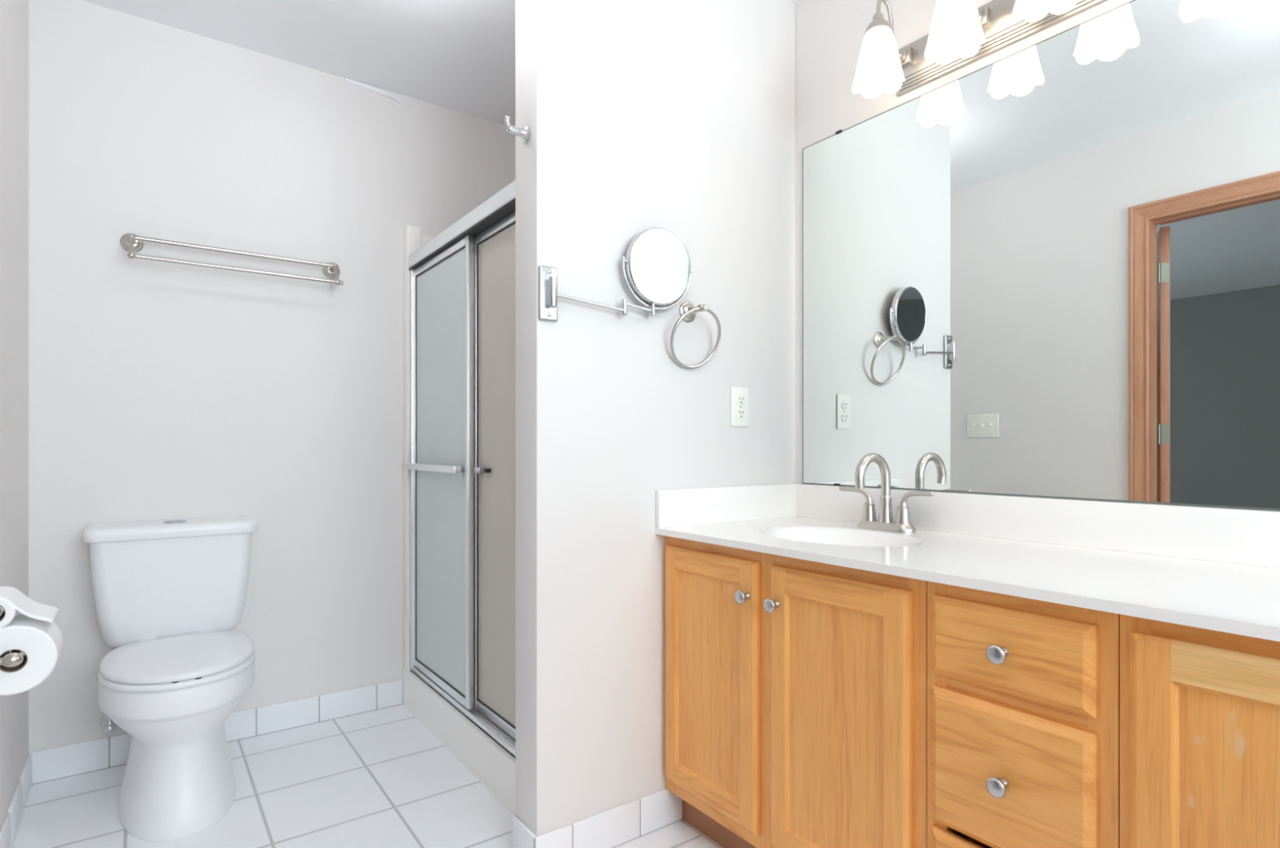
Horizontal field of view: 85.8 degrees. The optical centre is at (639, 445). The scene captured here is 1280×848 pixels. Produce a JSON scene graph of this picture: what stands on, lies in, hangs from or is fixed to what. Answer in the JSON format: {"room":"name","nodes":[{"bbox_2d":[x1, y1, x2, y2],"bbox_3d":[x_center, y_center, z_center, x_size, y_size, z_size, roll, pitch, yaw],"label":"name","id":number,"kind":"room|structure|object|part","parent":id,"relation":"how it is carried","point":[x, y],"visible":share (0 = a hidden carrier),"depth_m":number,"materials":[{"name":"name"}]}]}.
{"room":"bathroom","nodes":[
{"label":"bathroom","id":0,"kind":"room"},
{"bbox_2d":[0,0,28,830],"bbox_3d":[-0.679,-0.185,0.358,0.120,2.441,4.216,0,0,-36],"label":"wall","id":1,"kind":"structure","parent":0,"point":[14,14],"depth_m":1.84,"materials":[{"name":"beige paint"}]},
{"bbox_2d":[0,606,23,666],"bbox_3d":[-1.150,0.324,1.211,0.114,0.124,0.186,0,0,-36],"label":"paper holder","id":2,"kind":"object","parent":1,"relation":"attached to","point":[14,659],"visible":0.35,"depth_m":1.17,"materials":[{"name":"silver metal"}]},
{"bbox_3d":[-1.150,0.366,1.211,0.114,0.040,0.186,0,0,-36],"label":"rod","id":3,"kind":"part","parent":2,"relation":"part of","materials":[{"name":"silver metal"}]},
{"bbox_2d":[0,613,62,695],"bbox_3d":[-1.117,0.372,1.236,0.118,0.118,0.112,0,0,-36],"label":"toilet roll","id":4,"kind":"object","parent":2,"relation":"hanging from","point":[41,642],"visible":0.86,"depth_m":1.21,"materials":[{"name":"white paper"}]},
{"bbox_2d":[0,586,58,629],"bbox_3d":[-1.118,0.287,1.234,0.109,0.059,0.114,0,0,-36],"label":"toilet roll","id":5,"kind":"object","parent":4,"relation":"on","point":[12,601],"visible":0.98,"depth_m":1.22,"materials":[{"name":"white paper"}]},
{"bbox_2d":[0,753,31,847],"bbox_3d":[-1.401,0.985,1.466,0.008,0.100,1.554,0,0,-36],"label":"baseboard","id":6,"kind":"structure","parent":1,"relation":"attached to","point":[8,830],"depth_m":1.85,"materials":[{"name":"white tile"}]},
{"bbox_2d":[28,0,515,753],"bbox_3d":[-1.105,-0.185,2.725,2.202,2.441,0.120,0,0,-36],"label":"wall","id":7,"kind":"structure","parent":0,"point":[158,390],"depth_m":2.40,"materials":[{"name":"beige paint"}]},
{"bbox_2d":[101,646,116,733],"bbox_3d":[-1.679,0.766,2.183,0.047,0.286,0.086,0,0,-36],"label":"supply valve","id":8,"kind":"object","parent":7,"relation":"attached to","point":[108,725],"visible":0.5,"depth_m":2.16,"materials":[{"name":"silver metal"}]},
{"bbox_2d":[28,679,403,785],"bbox_3d":[-1.406,0.985,2.428,1.126,0.100,0.008,0,0,-36],"label":"baseboard","id":9,"kind":"structure","parent":7,"relation":"attached to","point":[91,756],"depth_m":2.45,"materials":[{"name":"white tile"}]},
{"bbox_2d":[120,233,343,285],"bbox_3d":[-1.381,-0.640,2.383,0.668,0.105,0.110,0,0,-36],"label":"towel bar","id":10,"kind":"object","parent":7,"relation":"attached to","point":[131,242],"visible":1,"depth_m":2.33,"materials":[{"name":"silver metal"}]},
{"bbox_2d":[11,704,723,847],"bbox_3d":[0.130,1.075,1.017,2.202,0.080,4.336,0,0,-36],"label":"floor","id":11,"kind":"structure","parent":0,"point":[380,778],"depth_m":2.02,"materials":[{"name":"white tile"}]},
{"bbox_2d":[82,515,257,841],"bbox_3d":[-1.375,0.637,2.049,0.458,0.795,0.654,0,0,-36],"label":"toilet","id":12,"kind":"object","parent":11,"relation":"on","point":[171,593],"visible":1,"depth_m":1.97,"materials":[{"name":"white ceramic"}]},
{"bbox_3d":[-1.502,0.266,2.225,0.458,0.042,0.220,0,0,-36],"label":"tank lid","id":13,"kind":"part","parent":12,"relation":"part of","materials":[{"name":"white ceramic"}]},
{"bbox_3d":[-1.505,0.452,2.228,0.426,0.330,0.199,0,0,-36],"label":"tank","id":14,"kind":"part","parent":12,"relation":"part of","materials":[{"name":"white ceramic"}]},
{"bbox_3d":[-1.356,0.833,2.030,0.374,0.403,0.593,0,0,-36],"label":"bowl","id":15,"kind":"part","parent":12,"relation":"part of","materials":[{"name":"white ceramic"}]},
{"bbox_3d":[-1.315,0.622,1.972,0.374,0.016,0.458,0,0,-36],"label":"seat","id":16,"kind":"part","parent":12,"relation":"part of","materials":[{"name":"white plastic"}]},
{"bbox_3d":[-1.317,0.599,1.975,0.368,0.022,0.460,0,0,-36],"label":"lid","id":17,"kind":"part","parent":12,"relation":"part of","materials":[{"name":"white plastic"}]},
{"bbox_2d":[402,180,515,814],"bbox_3d":[-0.272,0.082,2.517,0.853,1.904,1.191,0,0,-36],"label":"shower stall","id":18,"kind":"object","parent":11,"relation":"on","point":[459,669],"visible":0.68,"depth_m":2.29,"materials":[{"name":"glass"}]},
{"bbox_3d":[-0.603,0.068,2.999,0.785,1.835,0.022,0,0,-36],"label":"wall panel","id":19,"kind":"part","parent":18,"relation":"part of","materials":[{"name":"white"}]},
{"bbox_3d":[-0.721,0.086,2.485,0.005,1.501,0.525,0,0,-36],"label":"glass","id":20,"kind":"part","parent":18,"relation":"part of","materials":[{"name":"glass"}]},
{"bbox_3d":[-0.721,0.086,2.485,0.020,1.553,0.569,0,0,-36],"label":"sliding door","id":21,"kind":"part","parent":18,"relation":"part of","materials":[{"name":"glass"}]},
{"bbox_3d":[-0.520,0.079,2.221,0.016,0.020,0.040,0,0,-36],"label":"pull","id":22,"kind":"part","parent":18,"relation":"part of","materials":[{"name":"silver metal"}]},
{"bbox_3d":[-0.383,0.086,2.060,0.020,1.553,0.552,0,0,-36],"label":"sliding door","id":23,"kind":"part","parent":18,"relation":"part of","materials":[{"name":"glass"}]},
{"bbox_3d":[-0.383,0.086,2.060,0.005,1.501,0.508,0,0,-36],"label":"glass","id":24,"kind":"part","parent":18,"relation":"part of","materials":[{"name":"glass"}]},
{"bbox_2d":[665,536,927,847],"bbox_3d":[0.487,0.637,1.706,0.568,0.796,0.770,0,0,-36],"label":"vanity cabinet","id":25,"kind":"object","parent":11,"relation":"on","point":[796,689],"visible":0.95,"depth_m":1.50,"materials":[{"name":"brown wood"}]},
{"bbox_3d":[0.174,0.584,1.727,0.010,0.520,0.242,0,0,-36],"label":"panel","id":26,"kind":"part","parent":25,"relation":"part of","materials":[{"name":"brown wood"}]},
{"bbox_3d":[0.170,0.584,1.725,0.018,0.630,0.344,0,0,-36],"label":"door","id":27,"kind":"part","parent":25,"relation":"part of","materials":[{"name":"brown wood"}]},
{"bbox_3d":[0.237,0.349,1.593,0.030,0.031,0.031,0,0,-36],"label":"knob","id":28,"kind":"part","parent":25,"relation":"part of","materials":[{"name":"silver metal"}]},
{"bbox_3d":[0.291,0.351,1.518,0.030,0.031,0.031,0,0,-36],"label":"knob","id":29,"kind":"part","parent":25,"relation":"part of","materials":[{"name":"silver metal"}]},
{"bbox_3d":[0.400,0.584,1.415,0.010,0.520,0.246,0,0,-36],"label":"panel","id":30,"kind":"part","parent":25,"relation":"part of","materials":[{"name":"brown wood"}]},
{"bbox_3d":[0.397,0.584,1.412,0.018,0.630,0.348,0,0,-36],"label":"door","id":31,"kind":"part","parent":25,"relation":"part of","materials":[{"name":"brown wood"}]},
{"bbox_2d":[655,483,1279,641],"bbox_3d":[0.812,0.229,1.269,0.559,0.219,1.858,0,0,-36],"label":"countertop","id":32,"kind":"structure","parent":25,"relation":"on","point":[1217,569],"depth_m":1.41,"materials":[{"name":"white stone"}]},
{"bbox_2d":[758,525,924,546],"bbox_3d":[0.485,0.280,1.705,0.304,0.116,0.436,0,0,-36],"label":"basin","id":33,"kind":"object","parent":32,"relation":"in","point":[825,535],"depth_m":1.83,"materials":[{"name":"white ceramic"}]},
{"bbox_2d":[839,453,933,533],"bbox_3d":[0.613,0.120,1.798,0.153,0.202,0.284,0,0,-36],"label":"faucet","id":34,"kind":"object","parent":32,"relation":"on","point":[885,522],"visible":1,"depth_m":1.81,"materials":[{"name":"silver metal"}]},
{"bbox_3d":[0.593,0.136,1.897,0.017,0.043,0.100,0,0,-44],"label":"lever","id":35,"kind":"part","parent":34,"relation":"part of","materials":[{"name":"silver metal"}]},
{"bbox_3d":[0.622,0.179,1.867,0.041,0.062,0.041,0,0,-36],"label":"handle","id":36,"kind":"part","parent":34,"relation":"part of","materials":[{"name":"silver metal"}]},
{"bbox_3d":[0.606,0.080,1.793,0.135,0.123,0.024,0,0,-36],"label":"spout","id":37,"kind":"part","parent":34,"relation":"part of","materials":[{"name":"silver metal"}]},
{"bbox_3d":[0.652,0.171,1.826,0.041,0.074,0.041,0,0,-36],"label":"spout","id":38,"kind":"part","parent":34,"relation":"part of","materials":[{"name":"silver metal"}]},
{"bbox_3d":[0.652,0.212,1.826,0.058,0.020,0.166,0,0,-36],"label":"plate","id":39,"kind":"part","parent":34,"relation":"part of","materials":[{"name":"silver metal"}]},
{"bbox_3d":[0.681,0.179,1.785,0.041,0.062,0.041,0,0,-36],"label":"handle","id":40,"kind":"part","parent":34,"relation":"part of","materials":[{"name":"silver metal"}]},
{"bbox_3d":[0.701,0.136,1.748,0.017,0.043,0.100,0,0,-28],"label":"lever","id":41,"kind":"part","parent":34,"relation":"part of","materials":[{"name":"silver metal"}]},
{"bbox_2d":[927,581,1119,847],"bbox_3d":[0.803,0.637,1.270,0.568,0.796,0.303,0,0,-36],"label":"base cabinet","id":42,"kind":"object","parent":11,"relation":"on","point":[1024,694],"visible":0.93,"depth_m":1.10,"materials":[{"name":"brown wood"}]},
{"bbox_3d":[0.600,0.791,1.131,0.018,0.216,0.263,0,0,-36],"label":"drawer","id":43,"kind":"part","parent":42,"relation":"part of","materials":[{"name":"brown wood"}]},
{"bbox_3d":[0.581,0.552,1.117,0.030,0.031,0.031,0,0,-36],"label":"knob","id":44,"kind":"part","parent":42,"relation":"part of","materials":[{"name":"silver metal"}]},
{"bbox_3d":[0.581,0.338,1.117,0.030,0.031,0.031,0,0,-36],"label":"knob","id":45,"kind":"part","parent":42,"relation":"part of","materials":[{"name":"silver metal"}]},
{"bbox_3d":[0.600,0.551,1.131,0.018,0.240,0.263,0,0,-36],"label":"drawer","id":46,"kind":"part","parent":42,"relation":"part of","materials":[{"name":"brown wood"}]},
{"bbox_3d":[0.600,0.338,1.131,0.018,0.139,0.263,0,0,-36],"label":"drawer","id":47,"kind":"part","parent":42,"relation":"part of","materials":[{"name":"brown wood"}]},
{"bbox_2d":[1120,614,1279,847],"bbox_3d":[1.118,0.637,0.833,0.568,0.796,0.771,0,0,-36],"label":"vanity cabinet","id":48,"kind":"object","parent":11,"relation":"on","point":[1200,708],"visible":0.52,"depth_m":0.93,"materials":[{"name":"brown wood"}]},
{"bbox_3d":[0.809,0.583,0.849,0.010,0.522,0.246,0,0,-36],"label":"panel","id":49,"kind":"part","parent":48,"relation":"part of","materials":[{"name":"brown wood"}]},
{"bbox_2d":[80,0,799,126],"bbox_3d":[0.130,-1.446,1.017,2.202,0.080,4.336,0,0,-36],"label":"ceiling","id":50,"kind":"structure","parent":0,"point":[459,55],"depth_m":2.37,"materials":[{"name":"white paint"}]},
{"bbox_2d":[344,78,402,104],"bbox_3d":[-1.038,-1.385,2.688,0.212,0.039,0.018,0,0,-36],"label":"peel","id":51,"kind":"object","parent":50,"relation":"attached to","point":[362,86],"visible":1,"depth_m":2.69,"materials":[{"name":"white paint"}]},
{"bbox_2d":[515,0,795,847],"bbox_3d":[0.087,-0.185,1.962,0.924,2.441,0.128,0,0,-36],"label":"wall","id":52,"kind":"structure","parent":0,"point":[677,117],"depth_m":1.80,"materials":[{"name":"beige paint"}]},
{"bbox_2d":[504,115,529,142],"bbox_3d":[-0.302,-0.772,1.676,0.058,0.048,0.035,0,0,-36],"label":"robe hook","id":53,"kind":"object","parent":52,"relation":"attached to","point":[524,133],"visible":1,"depth_m":1.67,"materials":[{"name":"silver metal"}]},
{"bbox_2d":[512,815,536,847],"bbox_3d":[-0.285,0.985,1.697,0.008,0.100,0.120,0,0,-36],"label":"baseboard","id":54,"kind":"structure","parent":52,"relation":"attached to","point":[522,837],"depth_m":1.70,"materials":[{"name":"white tile"}]},
{"bbox_2d":[538,227,691,321],"bbox_3d":[-0.046,-0.438,1.761,0.451,0.272,0.036,0,0,-33],"label":"magnifying mirror","id":55,"kind":"object","parent":52,"relation":"attached to","point":[657,262],"visible":1,"depth_m":1.79,"materials":[{"name":"silver metal"}]},
{"bbox_3d":[-0.222,-0.367,1.663,0.050,0.130,0.009,0,0,-36],"label":"wall plate","id":56,"kind":"part","parent":55,"relation":"part of","materials":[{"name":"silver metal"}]},
{"bbox_3d":[-0.211,-0.367,1.651,0.019,0.072,0.027,0,0,-36],"label":"pivot post","id":57,"kind":"part","parent":55,"relation":"part of","materials":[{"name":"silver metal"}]},
{"bbox_3d":[-0.124,-0.354,1.705,0.195,0.024,0.008,0,0,-35],"label":"arm","id":58,"kind":"part","parent":55,"relation":"part of","materials":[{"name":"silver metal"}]},
{"bbox_3d":[0.001,-0.358,1.790,0.093,0.032,0.013,0,0,-36],"label":"arm","id":59,"kind":"part","parent":55,"relation":"part of","materials":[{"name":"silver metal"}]},
{"bbox_2d":[669,301,720,368],"bbox_3d":[0.155,-0.309,1.893,0.174,0.188,0.077,0,0,-36],"label":"towel ring","id":60,"kind":"object","parent":52,"relation":"attached to","point":[687,311],"visible":1,"depth_m":1.91,"materials":[{"name":"silver metal"}]},
{"bbox_2d":[730,386,748,426],"bbox_3d":[0.296,-0.115,2.038,0.072,0.118,0.010,0,0,-36],"label":"outlet","id":61,"kind":"object","parent":52,"relation":"attached to","point":[739,395],"visible":1,"depth_m":2.03,"materials":[{"name":"beige plastic"}]},
{"bbox_2d":[736,408,745,419],"bbox_3d":[0.298,-0.094,2.035,0.034,0.034,0.004,0,0,-36],"label":"receptacle","id":62,"kind":"object","parent":61,"relation":"attached to","point":[740,412],"depth_m":2.03,"materials":[{"name":"beige plastic"}]},
{"bbox_2d":[736,394,745,405],"bbox_3d":[0.298,-0.135,2.035,0.034,0.034,0.004,0,0,-36],"label":"receptacle","id":63,"kind":"object","parent":61,"relation":"attached to","point":[740,398],"depth_m":2.03,"materials":[{"name":"beige plastic"}]},
{"bbox_2d":[795,0,1271,511],"bbox_3d":[1.009,-0.185,1.578,0.120,2.441,4.216,0,0,-36],"label":"wall","id":64,"kind":"structure","parent":0,"point":[829,34],"depth_m":2.06,"materials":[{"name":"beige paint"}]},
{"bbox_2d":[852,0,1105,98],"bbox_3d":[0.826,-1.042,1.544,0.214,0.237,0.742,0,0,-36],"label":"vanity light","id":65,"kind":"object","parent":64,"relation":"attached to","point":[962,33],"visible":1,"depth_m":1.66,"materials":[{"name":"white glass"}]},
{"bbox_3d":[0.612,-0.996,1.769,0.130,0.146,0.127,0,0,-36],"label":"lamp shade","id":66,"kind":"part","parent":65,"relation":"part of","materials":[{"name":"white glass"}]},
{"bbox_3d":[0.653,-1.086,1.799,0.114,0.149,0.011,0,0,-36],"label":"arm","id":67,"kind":"part","parent":65,"relation":"part of","materials":[{"name":"silver metal"}]},
{"bbox_3d":[0.732,-0.996,1.603,0.130,0.146,0.127,0,0,-36],"label":"lamp shade","id":68,"kind":"part","parent":65,"relation":"part of","materials":[{"name":"white glass"}]},
{"bbox_3d":[0.852,-0.996,1.437,0.130,0.146,0.127,0,0,-36],"label":"lamp shade","id":69,"kind":"part","parent":65,"relation":"part of","materials":[{"name":"white glass"}]},
{"bbox_2d":[792,483,1279,568],"bbox_3d":[1.031,0.171,1.428,0.018,0.103,1.858,0,0,-36],"label":"backsplash","id":70,"kind":"structure","parent":64,"relation":"attached to","point":[1250,537],"depth_m":1.50,"materials":[{"name":"white stone"}]},
{"bbox_2d":[802,0,1279,511],"bbox_3d":[1.042,-0.407,1.422,0.009,1.055,1.816,0,0,-36],"label":"vanity mirror","id":71,"kind":"object","parent":64,"relation":"attached to","point":[1051,268],"visible":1,"depth_m":1.54,"materials":[{"name":"clear glass"}]}
]}

